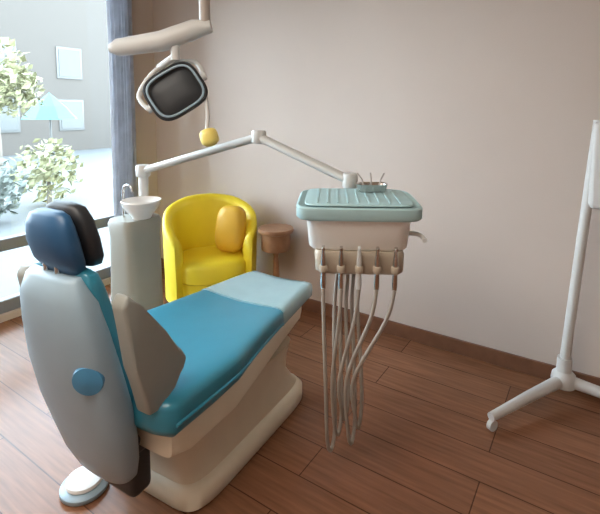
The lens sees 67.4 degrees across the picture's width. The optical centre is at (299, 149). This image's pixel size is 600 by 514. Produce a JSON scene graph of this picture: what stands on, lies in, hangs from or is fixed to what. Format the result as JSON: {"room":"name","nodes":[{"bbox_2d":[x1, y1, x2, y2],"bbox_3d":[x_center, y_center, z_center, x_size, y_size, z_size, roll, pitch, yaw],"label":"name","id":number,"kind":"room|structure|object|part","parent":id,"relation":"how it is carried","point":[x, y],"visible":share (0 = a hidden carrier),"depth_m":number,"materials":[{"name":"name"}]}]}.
{"room":"dental clinic","nodes":[
{"label":"dental clinic","id":0,"kind":"room"},
{"bbox_2d":[0,0,157,322],"bbox_3d":[-2.491,-0.130,2.637,0.150,2.800,3.900,3,6,33],"label":"wall","id":1,"kind":"structure","parent":0,"point":[142,10],"depth_m":4.08,"materials":[{"name":"paint"}]},
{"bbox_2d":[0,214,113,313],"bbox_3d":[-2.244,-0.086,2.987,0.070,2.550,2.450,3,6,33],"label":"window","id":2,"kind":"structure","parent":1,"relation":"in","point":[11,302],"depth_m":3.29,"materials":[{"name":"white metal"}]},
{"bbox_2d":[106,0,137,216],"bbox_3d":[-2.171,-0.124,2.875,0.121,2.685,2.750,3,6,33],"label":"curtain","id":3,"kind":"object","parent":1,"relation":"hanging from","point":[119,12],"visible":0.65,"depth_m":3.81,"materials":[{"name":"fabric"}]},
{"bbox_2d":[0,268,599,513],"bbox_3d":[-0.264,1.443,1.287,5.500,0.100,4.200,3,6,33],"label":"floor","id":4,"kind":"structure","parent":0,"point":[423,443],"depth_m":2.00,"materials":[{"name":"brown wood"}]},
{"bbox_2d":[59,466,108,506],"bbox_3d":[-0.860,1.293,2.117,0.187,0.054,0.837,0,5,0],"label":"foot pedal","id":5,"kind":"object","parent":4,"relation":"on","point":[81,487],"visible":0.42,"depth_m":1.75,"materials":[{"name":"grey plastic"}]},
{"bbox_2d":[17,200,311,511],"bbox_3d":[-0.444,0.723,1.995,0.680,1.212,1.392,3,6,30],"label":"dental chair","id":6,"kind":"object","parent":4,"relation":"on","point":[170,401],"visible":1,"depth_m":1.49,"materials":[{"name":"white plastic"}]},
{"bbox_3d":[-0.910,0.603,1.683,0.063,0.412,0.244,3,6,30],"label":"armrest","id":7,"kind":"part","parent":6,"relation":"part of","materials":[{"name":"beige plastic"}]},
{"bbox_3d":[-0.471,0.625,1.431,0.063,0.412,0.244,3,6,30],"label":"armrest","id":8,"kind":"part","parent":6,"relation":"part of","materials":[{"name":"beige plastic"}]},
{"bbox_2d":[132,290,283,436],"bbox_3d":[-0.501,0.832,1.905,0.664,0.140,0.805,3,6,30],"label":"seat cushion","id":9,"kind":"object","parent":6,"relation":"on","point":[221,336],"depth_m":1.81,"materials":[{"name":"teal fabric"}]},
{"bbox_3d":[-0.400,0.924,2.089,0.614,0.134,1.060,3,6,30],"label":"seat frame","id":10,"kind":"part","parent":6,"relation":"part of","materials":[{"name":"beige plastic"}]},
{"bbox_3d":[-0.391,1.268,2.135,0.524,0.102,0.868,3,6,30],"label":"floor plate","id":11,"kind":"part","parent":6,"relation":"part of","materials":[{"name":"beige plastic"}]},
{"bbox_2d":[162,193,256,301],"bbox_3d":[-0.664,0.792,3.350,0.680,0.843,0.579,-2,5,-18],"label":"tub chair","id":12,"kind":"object","parent":4,"relation":"on","point":[193,262],"visible":0.77,"depth_m":3.24,"materials":[{"name":"yellow plastic"}]},
{"bbox_3d":[-0.655,0.983,3.338,0.500,0.140,0.480,-2,5,-18],"label":"seat frame","id":13,"kind":"part","parent":12,"relation":"part of","materials":[{"name":"yellow plastic"}]},
{"bbox_2d":[182,246,244,284],"bbox_3d":[-0.649,0.840,3.307,0.480,0.150,0.480,-2,5,-18],"label":"seat cushion","id":14,"kind":"object","parent":12,"relation":"on","point":[208,265],"depth_m":3.12,"materials":[{"name":"yellow fabric"}]},
{"bbox_2d":[215,205,246,251],"bbox_3d":[-0.511,0.584,3.317,0.230,0.336,0.155,2,5,20],"label":"cushion","id":15,"kind":"object","parent":12,"relation":"on","point":[230,231],"visible":0.99,"depth_m":3.27,"materials":[{"name":"orange fabric"}]},
{"bbox_2d":[108,130,426,310],"bbox_3d":[-0.291,0.614,2.192,1.810,1.395,0.522,3,6,27],"label":"dental delivery unit","id":16,"kind":"object","parent":4,"relation":"on","point":[135,245],"visible":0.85,"depth_m":2.21,"materials":[{"name":"white plastic"}]},
{"bbox_3d":[-0.983,0.297,2.561,0.101,0.203,0.022,3,6,33],"label":"rinse spout","id":17,"kind":"part","parent":16,"relation":"part of","materials":[{"name":"metal"}]},
{"bbox_2d":[120,196,161,219],"bbox_3d":[-0.905,0.339,2.569,0.224,0.106,0.224,0,5,0],"label":"bowl","id":18,"kind":"object","parent":16,"relation":"on","point":[140,207],"depth_m":2.53,"materials":[{"name":"white ceramic"}]},
{"bbox_3d":[-0.935,0.266,2.693,0.056,0.240,0.056,0,5,0],"label":"post","id":19,"kind":"part","parent":16,"relation":"part of","materials":[{"name":"grey plastic"}]},
{"bbox_3d":[-0.575,0.031,2.512,0.800,0.262,0.060,2,5,24],"label":"tray arm","id":20,"kind":"part","parent":16,"relation":"part of","materials":[{"name":"grey plastic"}]},
{"bbox_3d":[0.010,0.041,2.227,0.530,0.231,0.060,3,6,29],"label":"tray arm","id":21,"kind":"part","parent":16,"relation":"part of","materials":[{"name":"grey plastic"}]},
{"bbox_2d":[319,245,337,451],"bbox_3d":[0.116,0.811,1.819,0.033,0.911,0.201,2,5,23],"label":"handpiece","id":22,"kind":"object","parent":16,"relation":"hanging from","point":[323,266],"visible":0.87,"depth_m":1.79,"materials":[{"name":"metal"}]},
{"bbox_2d":[330,246,344,436],"bbox_3d":[0.156,0.776,1.812,0.056,0.841,0.191,1,5,9],"label":"handpiece","id":23,"kind":"object","parent":16,"relation":"hanging from","point":[340,267],"visible":0.95,"depth_m":1.76,"materials":[{"name":"metal"}]},
{"bbox_2d":[337,246,362,420],"bbox_3d":[0.198,0.742,1.805,0.096,0.771,0.191,0,5,4],"label":"handpiece","id":24,"kind":"object","parent":16,"relation":"hanging from","point":[358,267],"visible":0.91,"depth_m":1.76,"materials":[{"name":"grey plastic"}]},
{"bbox_2d":[305,188,412,206],"bbox_3d":[0.237,0.197,1.879,0.437,0.011,0.381,0,5,0],"label":"mat","id":25,"kind":"object","parent":16,"relation":"on","point":[332,197],"visible":0.92,"depth_m":1.82,"materials":[{"name":"teal plastic"}]},
{"bbox_2d":[356,173,387,191],"bbox_3d":[0.314,0.145,1.970,0.140,0.078,0.088,0,5,0],"label":"dish","id":26,"kind":"object","parent":25,"relation":"on","point":[362,186],"visible":1,"depth_m":1.94,"materials":[{"name":"metal"}]},
{"bbox_2d":[296,190,422,221],"bbox_3d":[0.237,0.229,1.882,0.503,0.052,0.424,0,5,0],"label":"tray","id":27,"kind":"object","parent":16,"relation":"on","point":[304,211],"depth_m":1.69,"materials":[{"name":"teal plastic"}]},
{"bbox_2d":[343,246,380,444],"bbox_3d":[0.227,0.795,1.792,0.115,0.876,0.211,-2,6,-25],"label":"handpiece","id":28,"kind":"object","parent":16,"relation":"hanging from","point":[376,268],"visible":0.92,"depth_m":1.77,"materials":[{"name":"metal"}]},
{"bbox_2d":[350,247,399,428],"bbox_3d":[0.301,0.760,1.800,0.193,0.806,0.150,2,5,21],"label":"handpiece","id":29,"kind":"object","parent":16,"relation":"hanging from","point":[395,268],"visible":0.91,"depth_m":1.76,"materials":[{"name":"metal"}]},
{"bbox_3d":[0.455,0.334,1.735,0.049,0.017,0.127,-2,5,-25],"label":"tray handle","id":30,"kind":"part","parent":16,"relation":"part of","materials":[{"name":"grey plastic"}]},
{"bbox_2d":[258,223,293,277],"bbox_3d":[-0.175,0.891,3.290,0.260,0.652,0.260,0,5,0],"label":"side table","id":31,"kind":"object","parent":4,"relation":"on","point":[275,237],"visible":0.57,"depth_m":3.19,"materials":[{"name":"brown wood"}]},
{"bbox_3d":[-0.175,0.956,3.296,0.060,0.460,0.060,0,5,0],"label":"leg","id":32,"kind":"part","parent":31,"relation":"part of","materials":[{"name":"brown wood"}]},
{"bbox_2d":[486,120,599,431],"bbox_3d":[1.331,0.586,2.184,0.913,1.451,0.432,0,5,0],"label":"stand","id":33,"kind":"object","parent":4,"relation":"on","point":[562,376],"visible":1,"depth_m":2.24,"materials":[{"name":"white metal"}]},
{"bbox_3d":[1.121,1.222,2.221,0.513,0.081,0.060,-3,6,-27],"label":"leg","id":34,"kind":"part","parent":33,"relation":"part of","materials":[{"name":"white metal"}]},
{"bbox_3d":[1.584,1.225,2.187,0.473,0.081,0.060,4,6,38],"label":"leg","id":35,"kind":"part","parent":33,"relation":"part of","materials":[{"name":"white metal"}]},
{"bbox_2d":[153,0,599,377],"bbox_3d":[0.857,-0.148,2.841,5.500,2.800,0.150,3,6,33],"label":"wall","id":36,"kind":"structure","parent":0,"point":[483,112],"depth_m":2.79,"materials":[{"name":"paint"}]},
{"bbox_2d":[161,258,599,385],"bbox_3d":[0.811,1.208,2.889,5.200,0.090,0.021,3,6,34],"label":"baseboard","id":37,"kind":"structure","parent":36,"relation":"attached to","point":[518,363],"depth_m":2.77,"materials":[{"name":"brown wood"}]},
{"bbox_3d":[-0.264,-1.446,1.035,5.500,0.100,4.200,3,6,33],"label":"ceiling","id":38,"kind":"structure","parent":0,"visible":0},
{"bbox_2d":[108,0,218,146],"bbox_3d":[-0.639,-0.752,2.143,0.568,1.475,0.201,0,5,0],"label":"lamp","id":39,"kind":"object","parent":38,"relation":"hanging from","point":[171,93],"visible":1,"depth_m":2.15,"materials":[{"name":"grey plastic"}]},
{"bbox_3d":[-0.671,-0.535,2.163,0.503,0.173,0.102,0,5,0],"label":"arm","id":40,"kind":"part","parent":39,"relation":"part of","materials":[{"name":"grey plastic"}]},
{"bbox_3d":[-0.451,-0.190,2.173,0.029,0.207,0.082,-2,5,-20],"label":"handle stem","id":41,"kind":"part","parent":39,"relation":"part of","materials":[{"name":"grey plastic"}]},
{"label":"outside","id":42,"kind":"structure","parent":0,"visible":0},
{"bbox_2d":[0,148,113,298],"bbox_3d":[-7.346,0.821,10.120,16.000,0.200,20.000,3,6,33],"label":"ground","id":43,"kind":"structure","parent":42,"point":[95,192],"depth_m":7.81,"materials":[{"name":"stone"}]},
{"bbox_2d":[0,157,28,218],"bbox_3d":[-4.290,0.567,6.265,0.918,0.982,0.950,0,5,0],"label":"shrub","id":44,"kind":"object","parent":43,"relation":"on","point":[4,192],"visible":1,"depth_m":6.33,"materials":[{"name":"green plant"}]},
{"bbox_2d":[0,37,45,205],"bbox_3d":[-4.768,-0.397,7.056,1.312,2.769,1.232,0,5,0],"label":"tree","id":45,"kind":"object","parent":43,"relation":"on","point":[11,81],"visible":0.95,"depth_m":7.03,"materials":[{"name":"green plant"}]},
{"bbox_3d":[-4.768,-1.125,6.992,1.312,1.308,1.232,0,5,0],"label":"crown","id":46,"kind":"part","parent":45,"relation":"part of","materials":[{"name":"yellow plant"}]},
{"bbox_2d":[9,138,83,203],"bbox_3d":[-4.254,0.369,7.601,1.092,1.144,1.124,0,5,0],"label":"shrub","id":47,"kind":"object","parent":43,"relation":"on","point":[47,167],"visible":0.91,"depth_m":7.46,"materials":[{"name":"green plant"}]},
{"bbox_3d":[-4.251,0.664,7.618,0.092,0.552,0.092,-2,5,-22],"label":"stem","id":48,"kind":"part","parent":47,"relation":"part of","materials":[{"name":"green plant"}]},
{"bbox_2d":[21,93,76,190],"bbox_3d":[-4.999,-0.164,9.046,0.961,1.950,0.961,2,5,22],"label":"parasol","id":49,"kind":"object","parent":43,"relation":"on","point":[52,108],"visible":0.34,"depth_m":8.75,"materials":[{"name":"teal fabric"}]},
{"bbox_2d":[0,0,111,155],"bbox_3d":[-10.268,-2.923,16.204,0.860,6.200,9.000,3,6,33],"label":"apartment building","id":50,"kind":"structure","parent":43,"relation":"on","point":[66,41],"depth_m":17.29,"materials":[{"name":"grey"}]},
{"bbox_3d":[-10.251,-3.158,15.448,0.020,1.040,0.840,3,6,33],"label":"pane","id":51,"kind":"part","parent":50,"relation":"part of","materials":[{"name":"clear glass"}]},
{"bbox_3d":[-10.251,-1.166,15.623,0.020,1.040,0.840,3,6,33],"label":"pane","id":52,"kind":"part","parent":50,"relation":"part of","materials":[{"name":"clear glass"}]},
{"bbox_3d":[-8.922,-3.333,17.439,0.020,1.040,0.840,3,6,33],"label":"pane","id":53,"kind":"part","parent":50,"relation":"part of","materials":[{"name":"clear glass"}]},
{"bbox_3d":[-8.922,-1.340,17.613,0.020,1.040,0.840,3,6,33],"label":"pane","id":54,"kind":"part","parent":50,"relation":"part of","materials":[{"name":"clear glass"}]}
]}

